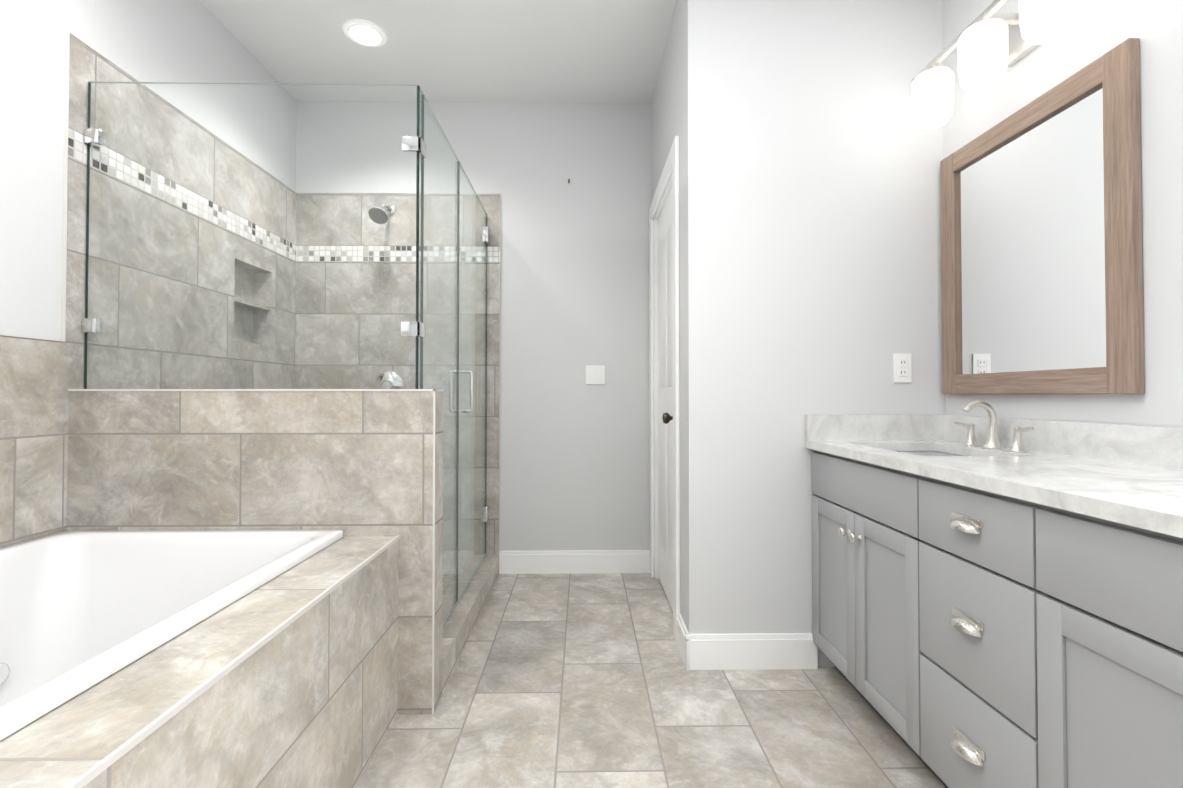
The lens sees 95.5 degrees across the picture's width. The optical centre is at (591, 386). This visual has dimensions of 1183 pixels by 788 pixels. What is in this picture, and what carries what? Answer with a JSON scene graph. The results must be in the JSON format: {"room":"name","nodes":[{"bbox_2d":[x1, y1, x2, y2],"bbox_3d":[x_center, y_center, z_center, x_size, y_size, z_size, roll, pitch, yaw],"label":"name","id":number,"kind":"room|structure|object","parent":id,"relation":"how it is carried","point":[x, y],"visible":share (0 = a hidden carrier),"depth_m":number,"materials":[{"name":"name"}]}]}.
{"room":"bathroom","nodes":[
{"label":"bathroom","id":0,"kind":"room"},
{"bbox_2d":[0,0,296,339],"bbox_3d":[-1.817,-0.343,0.805,0.120,2.870,5.090,0,-1,-1],"label":"wall","id":1,"kind":"structure","parent":0,"point":[168,40],"depth_m":1.79,"materials":[{"name":"paint"}]},
{"bbox_2d":[0,335,63,547],"bbox_3d":[-1.746,0.458,0.419,0.010,1.257,2.738,0,-1,-1],"label":"tile wainscot","id":2,"kind":"structure","parent":1,"relation":"attached to","point":[31,414],"depth_m":1.69,"materials":[{"name":"beige tile"}]},
{"bbox_2d":[0,32,68,341],"bbox_3d":[-1.756,-0.601,1.160,0.014,1.212,4.190,0,-1,-1],"label":"trim","id":3,"kind":"structure","parent":1,"relation":"attached to","point":[64,198],"depth_m":1.80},
{"bbox_2d":[62,34,296,531],"bbox_3d":[-1.839,-0.034,2.520,0.130,2.300,1.452,0,-1,-1],"label":"shower wall tile","id":4,"kind":"structure","parent":1,"relation":"attached to","point":[86,63],"depth_m":2.23,"materials":[{"name":"tile"}]},
{"bbox_2d":[199,0,675,103],"bbox_3d":[-0.158,-1.808,0.852,3.798,0.060,5.490,0,-1,-1],"label":"ceiling","id":5,"kind":"structure","parent":0,"point":[568,51],"depth_m":2.77,"materials":[{"name":"paint"}]},
{"bbox_2d":[342,19,387,46],"bbox_3d":[-1.121,-1.746,2.662,0.208,0.012,0.208,0,-1,-1],"label":"recessed light","id":6,"kind":"object","parent":5,"relation":"in","point":[362,32],"visible":0.98,"depth_m":2.65,"materials":[{"name":"paint"}]},
{"bbox_2d":[296,101,651,550],"bbox_3d":[-0.714,-0.307,3.328,2.405,2.870,0.120,0,-1,-1],"label":"wall","id":7,"kind":"structure","parent":0,"point":[574,463],"depth_m":3.28,"materials":[{"name":"paint"}]},
{"bbox_2d":[295,193,499,568],"bbox_3d":[-1.171,-0.024,3.252,1.228,2.300,0.010,0,-1,-1],"label":"tiled wall","id":8,"kind":"structure","parent":7,"relation":"attached to","point":[490,203],"depth_m":3.25,"materials":[{"name":"tile"}]},
{"bbox_2d":[368,204,394,223],"bbox_3d":[-1.219,-1.024,3.143,0.112,0.162,0.231,0,-1,-1],"label":"shower head","id":9,"kind":"object","parent":8,"relation":"attached to","point":[382,213],"depth_m":3.08},
{"bbox_2d":[375,371,403,388],"bbox_3d":[-1.220,-0.008,3.214,0.170,0.172,0.060,0,-1,-1],"label":"shower valve","id":10,"kind":"object","parent":8,"relation":"attached to","point":[397,379],"visible":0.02,"depth_m":3.23,"materials":[{"name":"silver metal"}]},
{"bbox_2d":[439,193,500,554],"bbox_3d":[-1.160,-0.026,3.250,1.211,2.304,0.013,0,-1,-1],"label":"trim","id":11,"kind":"structure","parent":7,"relation":"attached to","point":[440,193],"depth_m":3.25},
{"bbox_2d":[586,365,604,383],"bbox_3d":[0.024,-0.073,3.272,0.118,0.116,0.008,0,-1,-1],"label":"switch plate","id":12,"kind":"object","parent":7,"relation":"attached to","point":[595,374],"visible":1,"depth_m":3.27,"materials":[{"name":"plastic"}]},
{"bbox_2d":[499,550,649,573],"bbox_3d":[-0.093,1.059,3.250,0.926,0.135,0.016,0,-1,-1],"label":"baseboard","id":13,"kind":"structure","parent":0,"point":[570,561],"depth_m":3.24,"materials":[{"name":"paint"}]},
{"bbox_2d":[356,569,945,787],"bbox_3d":[-0.158,1.107,0.811,3.798,0.090,5.490,0,-1,-1],"label":"floor","id":14,"kind":"structure","parent":0,"point":[573,681],"depth_m":1.80,"materials":[{"name":"tile"}]},
{"bbox_2d":[0,536,398,787],"bbox_3d":[-0.738,0.787,0.439,0.210,0.600,2.755,0,-1,-1],"label":"bathtub surround","id":15,"kind":"structure","parent":14,"relation":"on","point":[308,698],"depth_m":1.04,"materials":[{"name":"tile"}]},
{"bbox_2d":[0,529,342,740],"bbox_3d":[-1.283,0.708,0.895,0.927,0.480,1.823,0,-1,-1],"label":"bathtub","id":16,"kind":"object","parent":15,"relation":"in","point":[81,611],"visible":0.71,"depth_m":1.67,"materials":[{"name":"ceramic"}]},
{"bbox_2d":[65,536,398,787],"bbox_3d":[-0.634,0.490,0.445,0.007,0.011,2.755,0,-1,-1],"label":"trim","id":17,"kind":"structure","parent":15,"relation":"attached to","point":[94,771],"depth_m":0.88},
{"bbox_2d":[67,391,442,714],"bbox_3d":[-1.150,0.558,1.871,1.228,1.097,0.115,0,-1,-1],"label":"wall","id":18,"kind":"structure","parent":14,"relation":"on","point":[353,463],"depth_m":1.82,"materials":[{"name":"tile"}]},
{"bbox_2d":[65,32,438,714],"bbox_3d":[-1.138,-0.046,1.814,1.210,2.304,0.024,0,-1,-1],"label":"trim","id":19,"kind":"structure","parent":18,"relation":"attached to","point":[434,390],"depth_m":1.82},
{"bbox_2d":[442,555,498,694],"bbox_3d":[-0.624,1.060,2.585,0.154,0.114,1.310,0,-1,-1],"label":"sill","id":20,"kind":"structure","parent":18,"relation":"attached to","point":[457,629],"depth_m":2.46,"materials":[{"name":"tile"}]},
{"bbox_2d":[82,81,489,628],"bbox_3d":[-1.171,-0.028,2.553,1.205,2.060,1.384,0,-1,-1],"label":"glass","id":21,"kind":"object","parent":20,"relation":"on","point":[94,137],"visible":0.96,"depth_m":1.97,"materials":[{"name":"clear glass"}]},
{"bbox_2d":[806,444,1182,787],"bbox_3d":[1.152,0.656,0.590,0.578,0.866,3.094,0,-1,-1],"label":"bathroom vanity","id":22,"kind":"object","parent":14,"relation":"on","point":[997,602],"depth_m":1.17,"materials":[{"name":"paint"}]},
{"bbox_2d":[806,440,1182,527],"bbox_3d":[1.159,0.205,0.597,0.565,0.032,3.094,0,-1,-1],"label":"countertop","id":23,"kind":"structure","parent":22,"relation":"on","point":[1149,492],"depth_m":1.23,"materials":[{"name":"white stone"}]},
{"bbox_2d":[897,448,988,455],"bbox_3d":[1.132,0.304,1.798,0.354,0.157,0.474,0,-1,-1],"label":"sink","id":24,"kind":"object","parent":23,"relation":"in","point":[920,451],"depth_m":1.95,"materials":[{"name":"white ceramic"}]},
{"bbox_2d":[953,400,1040,451],"bbox_3d":[1.310,0.126,1.803,0.129,0.160,0.346,0,-1,-1],"label":"faucet","id":25,"kind":"object","parent":23,"relation":"on","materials":[{"name":"silver metal"}]},
{"bbox_2d":[651,0,945,666],"bbox_3d":[0.955,-0.316,2.723,1.153,2.870,1.143,0,-1,-1],"label":"wall","id":26,"kind":"structure","parent":0,"point":[811,155],"depth_m":2.15,"materials":[{"name":"paint"}]},
{"bbox_2d":[649,136,679,643],"bbox_3d":[0.418,0.013,2.801,0.118,2.215,0.930,0,-1,-1],"label":"door frame","id":27,"kind":"structure","parent":26,"relation":"attached to","point":[671,164],"depth_m":2.65,"materials":[{"name":"paint"}]},
{"bbox_2d":[658,188,672,610],"bbox_3d":[0.380,0.057,2.800,0.107,2.103,0.730,0,-1,-1],"label":"hall door","id":28,"kind":"structure","parent":26,"relation":"in","point":[665,461],"depth_m":2.86,"materials":[{"name":"paint"}]},
{"bbox_2d":[679,626,817,669],"bbox_3d":[0.631,1.043,2.119,0.519,0.135,0.016,0,-1,-1],"label":"baseboard","id":29,"kind":"structure","parent":26,"relation":"attached to","point":[759,651],"depth_m":2.11,"materials":[{"name":"paint"}]},
{"bbox_2d":[805,415,944,439],"bbox_3d":[1.124,0.160,2.134,0.545,0.100,0.020,0,-1,-1],"label":"backsplash","id":30,"kind":"structure","parent":26,"relation":"attached to","point":[817,427],"depth_m":2.12,"materials":[{"name":"white stone"}]},
{"bbox_2d":[893,354,911,382],"bbox_3d":[1.244,-0.075,2.148,0.072,0.116,0.008,0,-1,-1],"label":"electrical outlet plate","id":31,"kind":"object","parent":26,"relation":"attached to","point":[902,368],"visible":1,"depth_m":2.15,"materials":[{"name":"plastic"}]},
{"bbox_2d":[942,0,1182,427],"bbox_3d":[1.510,-0.350,0.286,0.120,2.870,3.947,0,-1,-1],"label":"wall","id":32,"kind":"structure","parent":0,"point":[1099,28],"depth_m":1.39,"materials":[{"name":"paint"}]},
{"bbox_2d":[912,0,1080,129],"bbox_3d":[1.316,-1.100,1.751,0.218,0.250,0.720,0,-1,-1],"label":"sconce","id":33,"kind":"object","parent":32,"relation":"attached to","point":[989,43],"visible":1,"depth_m":1.72,"materials":[{"name":"white glass"}]},
{"bbox_2d":[940,38,1144,393],"bbox_3d":[1.409,-0.441,1.764,0.030,0.930,0.742,0,-1,-1],"label":"mirror","id":34,"kind":"object","parent":32,"relation":"attached to","point":[1041,250],"visible":1,"depth_m":1.64,"materials":[{"name":"brown wood"}]},
{"bbox_2d":[945,415,1182,467],"bbox_3d":[1.431,0.139,0.601,0.020,0.100,3.093,0,-1,-1],"label":"backsplash","id":35,"kind":"structure","parent":32,"relation":"attached to","point":[1134,444],"depth_m":1.46,"materials":[{"name":"white stone"}]}
]}

